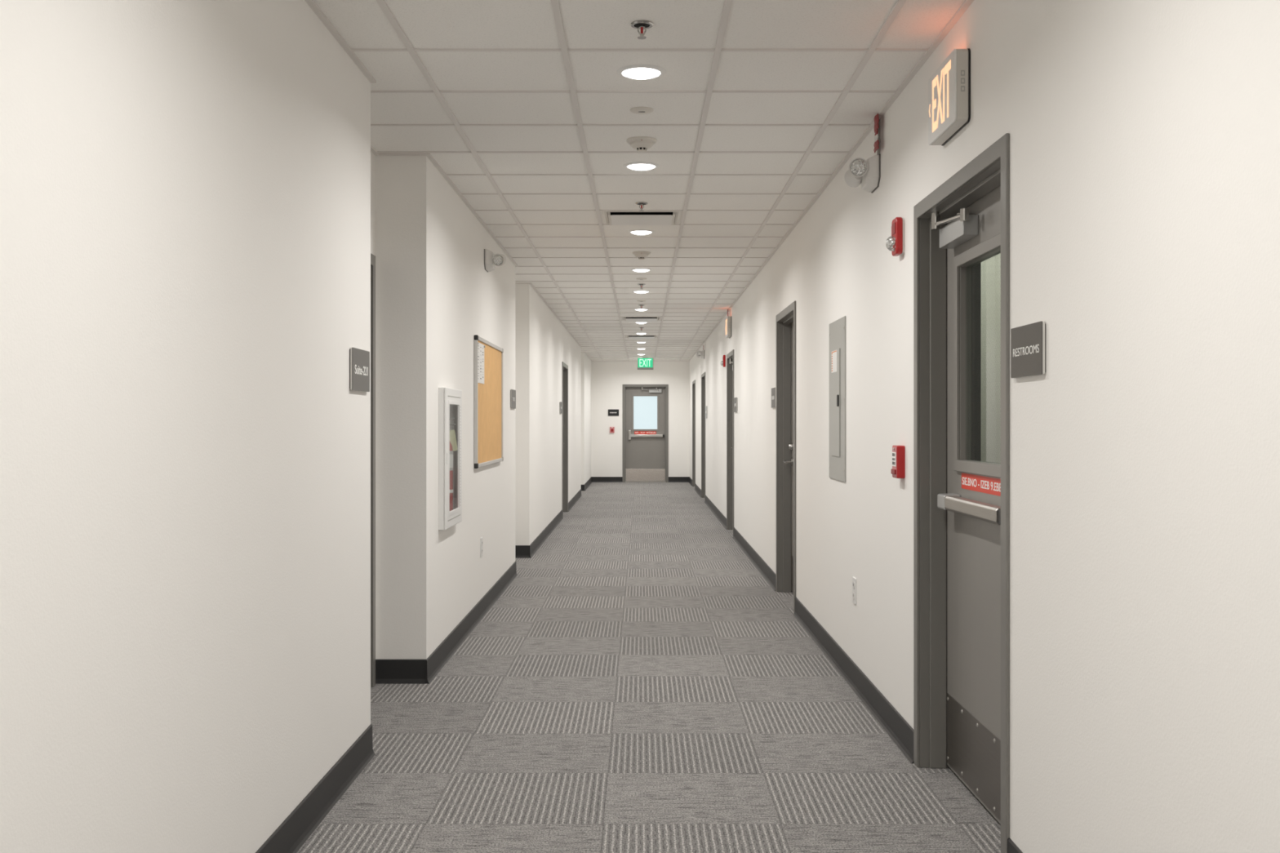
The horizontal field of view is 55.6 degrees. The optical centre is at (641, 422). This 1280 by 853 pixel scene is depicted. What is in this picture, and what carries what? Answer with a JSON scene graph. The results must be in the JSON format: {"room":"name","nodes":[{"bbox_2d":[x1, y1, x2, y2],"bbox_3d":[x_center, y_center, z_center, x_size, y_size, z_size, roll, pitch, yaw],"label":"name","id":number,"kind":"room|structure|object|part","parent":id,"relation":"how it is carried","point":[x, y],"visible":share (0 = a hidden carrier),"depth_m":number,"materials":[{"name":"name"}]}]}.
{"room":"office corridor","nodes":[
{"label":"office corridor","id":0,"kind":"room"},
{"bbox_2d":[0,0,515,852],"bbox_3d":[-1.216,-0.041,2.665,0.312,2.681,15.330,0,0,0],"label":"wall","id":1,"kind":"structure","parent":0,"point":[185,184],"depth_m":2.98,"materials":[{"name":"white paint"}]},
{"bbox_2d":[255,724,375,852],"bbox_3d":[-1.050,1.241,-0.125,0.019,0.118,9.750,0,0,0],"label":"baseboard","id":2,"kind":"structure","parent":1,"relation":"attached to","point":[291,835],"depth_m":3.99,"materials":[{"name":"grey rubber"}]},
{"bbox_2d":[304,0,376,83],"bbox_3d":[-1.049,-1.335,-0.125,0.022,0.012,9.750,0,0,0],"label":"trim","id":3,"kind":"structure","parent":1,"relation":"attached to","point":[313,5],"depth_m":4.21,"materials":[{"name":"white paint"}]},
{"bbox_2d":[349,347,369,391],"bbox_3d":[-1.053,-0.195,4.540,0.013,0.155,0.275,0,0,0],"label":"room sign","id":4,"kind":"object","parent":1,"relation":"attached to","point":[359,359],"visible":1,"depth_m":4.51,"materials":[{"name":"grey plastic"}]},
{"bbox_2d":[370,144,379,155],"bbox_3d":[-1.314,-1.335,5.400,0.022,0.012,1.300,0,0,0],"label":"trim","id":5,"kind":"structure","parent":1,"relation":"attached to","point":[373,150],"depth_m":5.95,"materials":[{"name":"white paint"}]},
{"bbox_2d":[375,659,426,684],"bbox_3d":[-1.198,1.241,6.040,0.253,0.118,0.019,0,0,0],"label":"baseboard","id":6,"kind":"structure","parent":1,"relation":"attached to","point":[387,671],"depth_m":6.04,"materials":[{"name":"grey rubber"}]},
{"bbox_2d":[378,153,431,155],"bbox_3d":[-1.177,-1.335,6.039,0.253,0.012,0.022,0,0,0],"label":"trim","id":7,"kind":"structure","parent":1,"relation":"attached to","point":[380,154],"depth_m":6.03,"materials":[{"name":"white paint"}]},
{"bbox_2d":[438,387,462,529],"bbox_3d":[-1.141,0.192,6.690,0.231,0.754,0.570,0,0,0],"label":"fire extinguisher cabinet","id":8,"kind":"object","parent":1,"relation":"attached to","point":[450,400],"visible":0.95,"depth_m":6.49,"materials":[{"name":"white metal"}]},
{"bbox_2d":[449,417,457,511],"bbox_3d":[-1.111,0.239,6.802,0.137,0.530,0.135,0,0,23],"label":"fire extinguisher","id":9,"kind":"object","parent":8,"relation":"in","point":[453,445],"visible":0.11,"depth_m":6.79,"materials":[{"name":"red paint"}]},
{"bbox_3d":[-1.118,0.281,6.800,0.124,0.445,0.124,0,0,0],"label":"tank","id":10,"kind":"part","parent":9,"relation":"part of","materials":[{"name":"red metal"}]},
{"bbox_3d":[-1.118,0.216,6.800,0.126,0.075,0.126,0,0,0],"label":"label panel","id":11,"kind":"part","parent":9,"relation":"part of","materials":[{"name":"white paper"}]},
{"bbox_2d":[425,560,517,684],"bbox_3d":[-1.062,1.241,8.181,0.019,0.118,4.299,0,0,0],"label":"baseboard","id":12,"kind":"structure","parent":1,"relation":"attached to","point":[434,663],"depth_m":7.32,"materials":[{"name":"grey rubber"}]},
{"bbox_2d":[426,155,518,266],"bbox_3d":[-1.061,-1.335,8.190,0.022,0.012,4.280,0,0,0],"label":"trim","id":13,"kind":"structure","parent":1,"relation":"attached to","point":[431,158],"depth_m":7.37,"materials":[{"name":"white paint"}]},
{"bbox_2d":[480,537,482,556],"bbox_3d":[-1.068,0.835,8.120,0.009,0.128,0.082,0,0,0],"label":"outlet","id":14,"kind":"object","parent":1,"relation":"attached to","point":[481,539],"visible":1,"depth_m":8.08,"materials":[{"name":"white plastic"}]},
{"bbox_2d":[473,334,503,468],"bbox_3d":[-1.058,-0.132,8.480,0.027,0.856,1.444,0,0,0],"label":"bulletin board","id":15,"kind":"object","parent":1,"relation":"attached to","point":[487,396],"visible":1,"depth_m":8.40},
{"bbox_2d":[477,342,485,383],"bbox_3d":[-1.051,-0.388,7.970,0.011,0.262,0.370,0,0,0],"label":"paper notice","id":16,"kind":"object","parent":15,"relation":"attached to","point":[481,347],"visible":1,"depth_m":8.00,"materials":[{"name":"white paper"}]},
{"bbox_2d":[484,248,506,271],"bbox_3d":[-1.007,-1.115,8.385,0.130,0.136,0.225,0,0,0],"label":"emergency light","id":17,"kind":"object","parent":1,"relation":"attached to","point":[491,260],"visible":1,"depth_m":8.30,"materials":[{"name":"grey plastic"}]},
{"bbox_3d":[-1.069,-1.115,8.385,0.005,0.136,0.225,0,0,0],"label":"plate","id":18,"kind":"part","parent":17,"relation":"part of","materials":[{"name":"grey plastic"}]},
{"bbox_2d":[510,389,515,408],"bbox_3d":[-1.065,-0.193,10.080,0.014,0.155,0.330,0,0,0],"label":"room sign","id":19,"kind":"object","parent":1,"relation":"attached to","point":[513,393],"visible":1,"depth_m":10.02,"materials":[{"name":"grey plastic"}]},
{"bbox_2d":[370,151,375,255],"bbox_3d":[-1.410,-0.041,5.400,0.170,2.681,1.400,0,0,0],"label":"wall","id":20,"kind":"structure","parent":0,"point":[372,155],"depth_m":5.98,"materials":[{"name":"white paint"}]},
{"bbox_2d":[370,253,375,687],"bbox_3d":[-1.402,0.238,5.430,0.176,2.123,1.140,0,0,0],"label":"door","id":21,"kind":"structure","parent":20,"relation":"in","point":[372,256],"depth_m":5.95,"materials":[{"name":"grey paint"}]},
{"bbox_2d":[515,284,581,545],"bbox_3d":[-1.224,-0.041,16.610,0.300,2.681,9.920,0,0,0],"label":"wall","id":22,"kind":"structure","parent":0,"point":[542,342],"depth_m":12.86,"materials":[{"name":"white paint"}]},
{"bbox_2d":[515,545,528,557],"bbox_3d":[-1.200,1.241,11.640,0.251,0.118,0.019,0,0,0],"label":"baseboard","id":23,"kind":"structure","parent":22,"relation":"attached to","point":[521,551],"depth_m":11.64,"materials":[{"name":"grey rubber"}]},
{"bbox_2d":[515,282,531,284],"bbox_3d":[-1.188,-1.335,11.639,0.273,0.012,0.022,0,0,0],"label":"trim","id":24,"kind":"structure","parent":22,"relation":"attached to","point":[515,282],"depth_m":11.63,"materials":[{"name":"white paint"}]},
{"bbox_2d":[528,509,563,557],"bbox_3d":[-1.065,1.241,14.033,0.019,0.118,4.804,0,0,0],"label":"baseboard","id":25,"kind":"structure","parent":22,"relation":"attached to","point":[541,538],"depth_m":13.32,"materials":[{"name":"grey rubber"}]},
{"bbox_2d":[529,283,582,347],"bbox_3d":[-1.063,-1.335,16.610,0.022,0.012,9.920,0,0,0],"label":"trim","id":26,"kind":"structure","parent":22,"relation":"attached to","point":[531,284],"depth_m":14.49,"materials":[{"name":"white paint"}]},
{"bbox_2d":[559,401,562,413],"bbox_3d":[-1.067,-0.193,16.100,0.014,0.155,0.360,0,0,0],"label":"room sign","id":27,"kind":"object","parent":22,"relation":"attached to","point":[560,402],"visible":1,"depth_m":16.07,"materials":[{"name":"grey plastic"}]},
{"bbox_2d":[561,361,568,517],"bbox_3d":[-1.151,0.238,17.035,0.176,2.123,1.200,0,0,0],"label":"door","id":28,"kind":"structure","parent":22,"relation":"in","point":[564,366],"depth_m":17.57,"materials":[{"name":"grey paint"}]},
{"bbox_2d":[568,488,582,511],"bbox_3d":[-1.065,1.241,19.602,0.019,0.118,3.935,0,0,0],"label":"baseboard","id":29,"kind":"structure","parent":22,"relation":"attached to","point":[571,503],"depth_m":19.31,"materials":[{"name":"grey rubber"}]},
{"bbox_2d":[581,351,591,484],"bbox_3d":[-1.235,-0.041,24.650,0.300,2.681,3.300,0,0,0],"label":"wall","id":30,"kind":"structure","parent":0,"point":[585,361],"depth_m":23.68,"materials":[{"name":"white paint"}]},
{"bbox_2d":[583,476,591,490],"bbox_3d":[-1.075,1.241,24.640,0.019,0.118,3.319,0,0,0],"label":"baseboard","id":31,"kind":"structure","parent":30,"relation":"attached to","point":[588,482],"depth_m":24.38,"materials":[{"name":"grey rubber"}]},
{"bbox_2d":[314,0,964,360],"bbox_3d":[-0.200,-1.368,10.650,2.840,0.060,31.700,0,0,0],"label":"ceiling","id":32,"kind":"structure","parent":0,"point":[362,24],"depth_m":5.27,"materials":[{"name":"tile"}]},
{"bbox_2d":[351,0,928,360],"bbox_3d":[-0.201,-1.337,10.650,2.498,0.012,31.300,0,0,0],"label":"grid","id":33,"kind":"object","parent":32,"relation":"attached to","point":[382,3],"visible":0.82,"depth_m":5.99,"materials":[{"name":"white paint"}]},
{"bbox_2d":[616,64,666,79],"bbox_3d":[0.000,-1.330,4.628,0.188,0.024,0.188,0,0,0],"label":"recessed light","id":34,"kind":"object","parent":32,"relation":"in","point":[634,71],"visible":1,"depth_m":4.59,"materials":[{"name":"white plastic"}]},
{"bbox_2d":[627,229,654,235],"bbox_3d":[0.000,-1.330,8.505,0.188,0.024,0.188,0,0,0],"label":"recessed light","id":35,"kind":"object","parent":32,"relation":"in","point":[639,232],"visible":1,"depth_m":8.46,"materials":[{"name":"white plastic"}]},
{"bbox_2d":[632,290,649,293],"bbox_3d":[0.000,-1.330,12.380,0.188,0.024,0.188,0,0,0],"label":"recessed light","id":36,"kind":"object","parent":32,"relation":"in","point":[636,291],"visible":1,"depth_m":12.33,"materials":[{"name":"white plastic"}]},
{"bbox_2d":[633,308,648,311],"bbox_3d":[0.000,-1.330,14.330,0.188,0.024,0.188,0,0,0],"label":"recessed light","id":37,"kind":"object","parent":32,"relation":"in","point":[637,309],"visible":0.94,"depth_m":14.28,"materials":[{"name":"white plastic"}]},
{"bbox_2d":[634,321,648,324],"bbox_3d":[0.000,-1.330,16.200,0.188,0.024,0.188,0,0,0],"label":"recessed light","id":38,"kind":"object","parent":32,"relation":"in","point":[639,322],"visible":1,"depth_m":16.15,"materials":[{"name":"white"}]},
{"bbox_2d":[602,211,680,225],"bbox_3d":[0.002,-1.329,7.914,0.500,0.024,0.500,0,0,0],"label":"ceiling vent","id":39,"kind":"object","parent":32,"relation":"in","point":[611,218],"visible":0.99,"depth_m":7.83,"materials":[{"name":"white plastic"}]},
{"bbox_3d":[-0.206,-1.328,7.914,0.020,0.018,0.410,0,0,0],"label":"blade","id":40,"kind":"part","parent":39,"relation":"part of","materials":[{"name":"white plastic"}]},
{"bbox_3d":[0.210,-1.328,7.914,0.020,0.018,0.410,0,0,0],"label":"blade","id":41,"kind":"part","parent":39,"relation":"part of","materials":[{"name":"white plastic"}]},
{"bbox_2d":[623,161,659,170],"bbox_3d":[0.000,-1.330,6.320,0.188,0.024,0.188,0,0,0],"label":"recessed light","id":42,"kind":"object","parent":32,"relation":"in","point":[638,166],"visible":1,"depth_m":6.28,"materials":[{"name":"white plastic"}]},
{"bbox_2d":[622,316,661,320],"bbox_3d":[0.002,-1.329,15.594,0.500,0.024,0.500,0,0,0],"label":"ceiling vent","id":43,"kind":"object","parent":32,"relation":"in","point":[625,318],"visible":1,"depth_m":15.53,"materials":[{"name":"white plastic"}]},
{"bbox_2d":[632,251,650,259],"bbox_3d":[0.002,-1.310,9.550,0.144,0.057,0.144,0,0,0],"label":"smoke detector","id":44,"kind":"object","parent":32,"relation":"attached to","point":[640,255],"visible":1,"depth_m":9.51,"materials":[{"name":"white plastic"}]},
{"bbox_3d":[0.002,-1.331,9.550,0.144,0.017,0.144,0,0,0],"label":"plate","id":45,"kind":"part","parent":44,"relation":"part of","materials":[{"name":"white plastic"}]},
{"bbox_2d":[625,335,657,338],"bbox_3d":[0.002,-1.329,18.886,0.500,0.024,0.500,0,0,0],"label":"ceiling vent","id":46,"kind":"object","parent":32,"relation":"in","point":[626,336],"visible":1,"depth_m":18.84,"materials":[{"name":"white plastic"}]},
{"bbox_2d":[635,201,648,211],"bbox_3d":[0.002,-1.315,7.396,0.080,0.049,0.080,0,0,0],"label":"sprinkler","id":47,"kind":"object","parent":32,"relation":"attached to","point":[640,203],"visible":1,"depth_m":7.39,"materials":[{"name":"silver metal"}]},
{"bbox_2d":[631,268,652,271],"bbox_3d":[0.000,-1.330,10.620,0.188,0.024,0.188,0,0,0],"label":"recessed light","id":48,"kind":"object","parent":32,"relation":"in","point":[632,269],"visible":1,"depth_m":10.57,"materials":[{"name":"white plastic"}]},
{"bbox_2d":[635,277,647,279],"bbox_3d":[0.002,-1.332,11.280,0.102,0.014,0.102,0,0,0],"label":"sensor","id":49,"kind":"object","parent":32,"relation":"attached to","point":[638,278],"visible":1,"depth_m":11.25,"materials":[{"name":"white plastic"}]},
{"bbox_2d":[626,136,657,152],"bbox_3d":[0.002,-1.310,5.745,0.144,0.057,0.144,0,0,0],"label":"smoke detector","id":50,"kind":"object","parent":32,"relation":"attached to","point":[642,144],"visible":1,"depth_m":5.71,"materials":[{"name":"white plastic"}]},
{"bbox_3d":[0.002,-1.331,5.745,0.144,0.017,0.144,0,0,0],"label":"plate","id":51,"kind":"part","parent":50,"relation":"part of","materials":[{"name":"white plastic"}]},
{"bbox_2d":[630,20,653,39],"bbox_3d":[0.002,-1.315,4.070,0.080,0.049,0.080,0,0,0],"label":"sprinkler","id":52,"kind":"object","parent":32,"relation":"attached to","point":[639,24],"visible":1,"depth_m":4.06,"materials":[{"name":"silver metal"}]},
{"bbox_2d":[633,22,649,27],"bbox_3d":[0.002,-1.334,4.070,0.059,0.005,0.059,0,0,9],"label":"cup","id":53,"kind":"object","parent":52,"relation":"on","point":[635,24],"depth_m":4.06,"materials":[{"name":"black"}]},
{"bbox_2d":[630,106,653,114],"bbox_3d":[0.002,-1.332,5.190,0.102,0.014,0.102,0,0,0],"label":"sensor","id":54,"kind":"object","parent":32,"relation":"attached to","point":[639,110],"visible":1,"depth_m":5.17,"materials":[{"name":"white plastic"}]},
{"bbox_2d":[637,357,653,369],"bbox_3d":[0.085,-1.208,24.948,0.330,0.253,0.065,0,0,0],"label":"exit sign","id":55,"kind":"object","parent":32,"relation":"hanging from","point":[643,363],"visible":1,"depth_m":24.92,"materials":[{"name":"green plastic"}]},
{"bbox_3d":[0.085,-1.222,24.919,0.304,0.193,0.004,0,0,0],"label":"lit panel","id":56,"kind":"part","parent":55,"relation":"part of","materials":[{"name":"green plastic"}]},
{"bbox_2d":[591,360,689,476],"bbox_3d":[-0.186,-0.041,26.385,2.868,2.681,0.170,0,0,0],"label":"wall","id":57,"kind":"structure","parent":0,"point":[608,378],"depth_m":26.30,"materials":[{"name":"white paint"}]},
{"bbox_2d":[591,476,622,482],"bbox_3d":[-0.747,1.241,26.291,0.677,0.118,0.019,0,0,0],"label":"baseboard","id":58,"kind":"structure","parent":57,"relation":"attached to","point":[594,479],"depth_m":26.29,"materials":[{"name":"grey rubber"}]},
{"bbox_2d":[609,426,614,432],"bbox_3d":[-0.632,0.163,26.280,0.095,0.130,0.039,0,0,0],"label":"station","id":59,"kind":"object","parent":57,"relation":"attached to","point":[611,428],"visible":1,"depth_m":26.27,"materials":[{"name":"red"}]},
{"bbox_2d":[608,409,618,415],"bbox_3d":[-0.603,-0.210,26.293,0.235,0.140,0.014,0,0,0],"label":"room sign","id":60,"kind":"object","parent":57,"relation":"attached to","point":[611,412],"visible":1,"depth_m":26.29,"materials":[{"name":"grey plastic"}]},
{"bbox_2d":[622,384,668,482],"bbox_3d":[0.090,0.238,26.377,0.996,2.123,0.176,0,0,0],"label":"door","id":61,"kind":"structure","parent":57,"relation":"in","point":[645,406],"depth_m":26.40,"materials":[{"name":"grey paint"}]},
{"bbox_3d":[0.090,-0.210,26.416,0.596,0.799,0.055,0,0,0],"label":"window trim","id":62,"kind":"part","parent":61,"relation":"part of","materials":[{"name":"grey paint"}]},
{"bbox_3d":[0.090,1.145,26.399,0.858,0.259,0.002,0,0,0],"label":"kick plate","id":63,"kind":"part","parent":61,"relation":"part of","materials":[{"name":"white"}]},
{"bbox_2d":[668,476,688,482],"bbox_3d":[0.818,1.241,26.291,0.460,0.118,0.019,0,0,0],"label":"baseboard","id":64,"kind":"structure","parent":57,"relation":"attached to","point":[671,479],"depth_m":26.29,"materials":[{"name":"grey rubber"}]},
{"bbox_2d":[296,482,1000,852],"bbox_3d":[0.490,1.350,10.650,4.220,0.100,31.700,0,0,0],"label":"floor","id":65,"kind":"structure","parent":0,"point":[638,684],"depth_m":5.11,"materials":[{"name":"carpet"}]},
{"bbox_2d":[971,262,981,461],"bbox_3d":[1.353,0.050,5.320,0.261,2.500,0.040,0,0,0],"label":"wall partition","id":66,"kind":"structure","parent":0,"point":[975,269],"depth_m":5.30,"materials":[{"name":"grey"}]},
{"bbox_2d":[689,0,1279,852],"bbox_3d":[1.133,-0.041,10.650,0.170,2.681,31.300,0,0,0],"label":"wall","id":67,"kind":"structure","parent":0,"point":[1144,135],"depth_m":2.81,"materials":[{"name":"white paint"}]},
{"bbox_2d":[688,476,692,486],"bbox_3d":[1.038,1.241,25.480,0.019,0.118,1.640,0,0,0],"label":"baseboard","id":68,"kind":"structure","parent":67,"relation":"attached to","point":[690,478],"depth_m":25.44,"materials":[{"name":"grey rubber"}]},
{"bbox_2d":[692,379,695,486],"bbox_3d":[1.125,0.238,24.060,0.176,2.123,1.200,0,0,0],"label":"door","id":69,"kind":"structure","parent":67,"relation":"in","point":[694,381],"depth_m":24.60,"materials":[{"name":"grey paint"}]},
{"bbox_2d":[694,484,701,497],"bbox_3d":[1.038,1.241,22.215,0.019,0.118,2.490,0,0,0],"label":"baseboard","id":70,"kind":"structure","parent":67,"relation":"attached to","point":[697,489],"depth_m":22.11,"materials":[{"name":"grey rubber"}]},
{"bbox_2d":[696,350,704,359],"bbox_3d":[0.983,-1.125,20.150,0.130,0.136,0.225,0,0,0],"label":"emergency light","id":71,"kind":"object","parent":67,"relation":"attached to","point":[700,353],"visible":1,"depth_m":20.07,"materials":[{"name":"grey plastic"}]},
{"bbox_2d":[701,372,705,501],"bbox_3d":[1.125,0.238,20.370,0.176,2.123,1.200,0,0,0],"label":"door","id":72,"kind":"structure","parent":67,"relation":"in","point":[703,375],"depth_m":20.91,"materials":[{"name":"grey paint"}]},
{"bbox_2d":[705,405,706,418],"bbox_3d":[1.041,-0.163,19.420,0.014,0.200,0.360,0,0,0],"label":"room sign","id":73,"kind":"object","parent":67,"relation":"attached to","point":[705,406],"visible":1,"depth_m":19.36,"materials":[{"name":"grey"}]},
{"bbox_2d":[704,494,726,528],"bbox_3d":[1.038,1.241,17.253,0.019,0.118,5.035,0,0,0],"label":"baseboard","id":74,"kind":"structure","parent":67,"relation":"attached to","point":[722,518],"depth_m":16.71,"materials":[{"name":"grey rubber"}]},
{"bbox_2d":[720,355,725,367],"bbox_3d":[1.014,-0.760,15.030,0.067,0.148,0.098,0,0,0],"label":"fire alarm strobe","id":75,"kind":"object","parent":67,"relation":"attached to","point":[723,362],"visible":1,"depth_m":14.98,"materials":[{"name":"red plastic"}]},
{"bbox_2d":[724,315,731,337],"bbox_3d":[1.022,-1.115,14.230,0.052,0.236,0.364,0,0,0],"label":"exit sign","id":76,"kind":"object","parent":67,"relation":"attached to","point":[728,319],"visible":1,"depth_m":14.05,"materials":[{"name":"white plastic"}]},
{"bbox_3d":[1.001,-1.115,14.230,0.006,0.232,0.360,0,0,0],"label":"plate","id":77,"kind":"part","parent":76,"relation":"part of","materials":[{"name":"white plastic"}]},
{"bbox_2d":[726,349,733,529],"bbox_3d":[1.125,0.238,14.215,0.176,2.123,1.040,0,0,0],"label":"door","id":78,"kind":"structure","parent":67,"relation":"in","point":[730,357],"depth_m":14.68,"materials":[{"name":"grey paint"}]},
{"bbox_2d":[733,397,737,412],"bbox_3d":[1.041,-0.193,13.360,0.014,0.160,0.330,0,0,0],"label":"room sign","id":79,"kind":"object","parent":67,"relation":"attached to","point":[735,399],"visible":1,"depth_m":13.27,"materials":[{"name":"grey plastic"}]},
{"bbox_2d":[732,527,775,591],"bbox_3d":[1.038,1.241,11.521,0.019,0.118,4.349,0,0,0],"label":"baseboard","id":80,"kind":"structure","parent":67,"relation":"attached to","point":[764,569],"depth_m":10.97,"materials":[{"name":"grey rubber"}]},
{"bbox_2d":[771,387,775,408],"bbox_3d":[1.041,-0.193,9.530,0.014,0.155,0.265,0,0,0],"label":"room sign","id":81,"kind":"object","parent":67,"relation":"attached to","point":[773,389],"visible":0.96,"depth_m":9.50,"materials":[{"name":"grey plastic"}]},
{"bbox_2d":[775,300,795,613],"bbox_3d":[1.125,0.238,8.777,0.176,2.123,1.139,0,0,0],"label":"door","id":82,"kind":"structure","parent":67,"relation":"in","point":[785,321],"depth_m":9.28,"materials":[{"name":"grey paint"}]},
{"bbox_3d":[1.112,0.300,9.165,0.072,0.066,0.159,0,0,0],"label":"lever handle","id":83,"kind":"part","parent":82,"relation":"part of","materials":[{"name":"silver metal"}]},
{"bbox_3d":[1.147,1.145,8.777,0.002,0.259,1.001,0,0,0],"label":"kick plate","id":84,"kind":"part","parent":82,"relation":"part of","materials":[{"name":"grey metal"}]},
{"bbox_2d":[688,0,973,360],"bbox_3d":[1.037,-1.335,10.650,0.022,0.012,31.300,0,0,0],"label":"trim","id":85,"kind":"structure","parent":67,"relation":"attached to","point":[966,4],"depth_m":5.35,"materials":[{"name":"white paint"}]},
{"bbox_2d":[829,315,845,482],"bbox_3d":[1.038,-0.119,6.465,0.020,0.851,0.519,0,0,0],"label":"electrical panel","id":86,"kind":"object","parent":67,"relation":"attached to","point":[837,328],"visible":1,"depth_m":6.42,"materials":[{"name":"grey metal"}]},
{"bbox_3d":[1.038,-0.103,6.480,0.005,0.569,0.266,0,0,0],"label":"panel door","id":87,"kind":"part","parent":86,"relation":"part of","materials":[{"name":"grey metal"}]},
{"bbox_2d":[793,596,914,764],"bbox_3d":[1.038,1.241,6.413,0.019,0.118,3.588,0,0,0],"label":"baseboard","id":88,"kind":"structure","parent":67,"relation":"attached to","point":[899,730],"depth_m":5.71,"materials":[{"name":"grey rubber"}]},
{"bbox_2d":[852,577,856,604],"bbox_3d":[1.044,0.825,5.946,0.009,0.128,0.082,0,0,0],"label":"outlet","id":89,"kind":"object","parent":67,"relation":"attached to","point":[854,580],"visible":1,"depth_m":5.93,"materials":[{"name":"white plastic"}]},
{"bbox_2d":[844,154,880,192],"bbox_3d":[0.983,-1.108,5.425,0.130,0.136,0.225,0,0,0],"label":"emergency light","id":90,"kind":"object","parent":67,"relation":"attached to","point":[866,173],"visible":1,"depth_m":5.35,"materials":[{"name":"grey plastic"}]},
{"bbox_3d":[1.046,-1.108,5.425,0.005,0.136,0.225,0,0,0],"label":"plate","id":91,"kind":"part","parent":90,"relation":"part of","materials":[{"name":"grey plastic"}]},
{"bbox_2d":[873,113,879,152],"bbox_3d":[1.020,-1.256,5.270,0.010,0.150,0.092,0,0,0],"label":"fire alarm","id":92,"kind":"object","parent":67,"relation":"attached to","point":[876,118],"visible":1,"depth_m":5.25,"materials":[{"name":"red plastic"}]},
{"bbox_2d":[876,119,880,155],"bbox_3d":[1.041,-1.253,5.325,0.014,0.154,0.022,0,0,0],"label":"conduit","id":93,"kind":"object","parent":67,"relation":"attached to","point":[878,129],"visible":0.68,"depth_m":5.32,"materials":[{"name":"grey metal"}]},
{"bbox_2d":[885,217,904,256],"bbox_3d":[1.014,-0.745,4.868,0.067,0.148,0.098,0,0,0],"label":"fire alarm strobe","id":94,"kind":"object","parent":67,"relation":"attached to","point":[895,243],"visible":1,"depth_m":4.83,"materials":[{"name":"red plastic"}]},
{"bbox_2d":[891,222,895,235],"bbox_3d":[1.013,-0.777,4.868,0.004,0.044,0.061,0,0,0],"label":"grille","id":95,"kind":"object","parent":94,"relation":"attached to","point":[893,224],"depth_m":4.86,"materials":[{"name":"red"}]},
{"bbox_3d":[1.044,-0.745,4.868,0.008,0.142,0.088,0,0,0],"label":"mounting plate","id":96,"kind":"part","parent":94,"relation":"part of","materials":[{"name":"red plastic"}]},
{"bbox_2d":[890,445,905,478],"bbox_3d":[1.028,0.158,4.863,0.040,0.130,0.095,0,0,0],"label":"station","id":97,"kind":"object","parent":67,"relation":"attached to","point":[898,470],"visible":1,"depth_m":4.82,"materials":[{"name":"red plastic"}]},
{"bbox_3d":[1.012,0.198,4.863,0.008,0.020,0.070,0,0,0],"label":"pull handle","id":98,"kind":"part","parent":97,"relation":"part of","materials":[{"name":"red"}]},
{"bbox_3d":[1.014,0.148,4.863,0.002,0.057,0.068,0,0,0],"label":"label plate","id":99,"kind":"part","parent":97,"relation":"part of","materials":[{"name":"white plastic"}]},
{"bbox_3d":[1.016,0.158,4.863,0.002,0.120,0.082,0,0,0],"label":"plate","id":100,"kind":"part","parent":97,"relation":"part of","materials":[{"name":"red"}]},
{"bbox_2d":[928,48,970,145],"bbox_3d":[1.022,-1.077,4.040,0.052,0.236,0.364,0,0,0],"label":"exit sign","id":101,"kind":"object","parent":67,"relation":"attached to","point":[949,86],"visible":1,"depth_m":3.94,"materials":[{"name":"white plastic"}]},
{"bbox_3d":[1.001,-1.077,4.040,0.006,0.232,0.360,0,0,0],"label":"plate","id":102,"kind":"part","parent":101,"relation":"part of","materials":[{"name":"white plastic"}]},
{"bbox_3d":[1.045,-1.077,4.040,0.006,0.236,0.364,0,0,0],"label":"mounting plate","id":103,"kind":"part","parent":101,"relation":"part of","materials":[{"name":"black plastic"}]},
{"bbox_2d":[913,133,1009,852],"bbox_3d":[1.125,0.238,4.034,0.176,2.123,1.171,0,0,0],"label":"door","id":104,"kind":"structure","parent":67,"relation":"in","point":[962,504],"depth_m":4.37,"materials":[{"name":"grey paint"}]},
{"bbox_3d":[1.102,-0.725,4.266,0.066,0.087,0.361,0,0,-3],"label":"closer arm","id":105,"kind":"part","parent":104,"relation":"part of","materials":[{"name":"silver metal"}]},
{"bbox_3d":[1.147,1.145,4.034,0.002,0.259,1.033,0,0,0],"label":"kick plate","id":106,"kind":"part","parent":104,"relation":"part of","materials":[{"name":"grey metal"}]},
{"bbox_3d":[1.163,-0.212,4.088,0.055,0.777,0.644,0,0,0],"label":"window trim","id":107,"kind":"part","parent":104,"relation":"part of","materials":[{"name":"grey paint"}]},
{"bbox_2d":[1007,838,1022,852],"bbox_3d":[1.038,1.241,-0.776,0.019,0.118,8.448,0,0,0],"label":"baseboard","id":108,"kind":"structure","parent":67,"relation":"attached to","point":[1012,847],"depth_m":3.41,"materials":[{"name":"grey rubber"}]},
{"bbox_2d":[1010,320,1045,377],"bbox_3d":[1.041,-0.193,3.267,0.013,0.138,0.262,0,0,0],"label":"room sign","id":109,"kind":"object","parent":67,"relation":"attached to","point":[1028,342],"visible":1,"depth_m":3.25,"materials":[{"name":"grey plastic"}]},
{"bbox_2d":[981,253,1000,463],"bbox_3d":[1.599,0.000,4.575,0.761,2.600,4.050,0,0,0],"label":"wall","id":110,"kind":"structure","parent":0,"point":[991,267],"depth_m":6.55,"materials":[{"name":"grey"}]}
]}

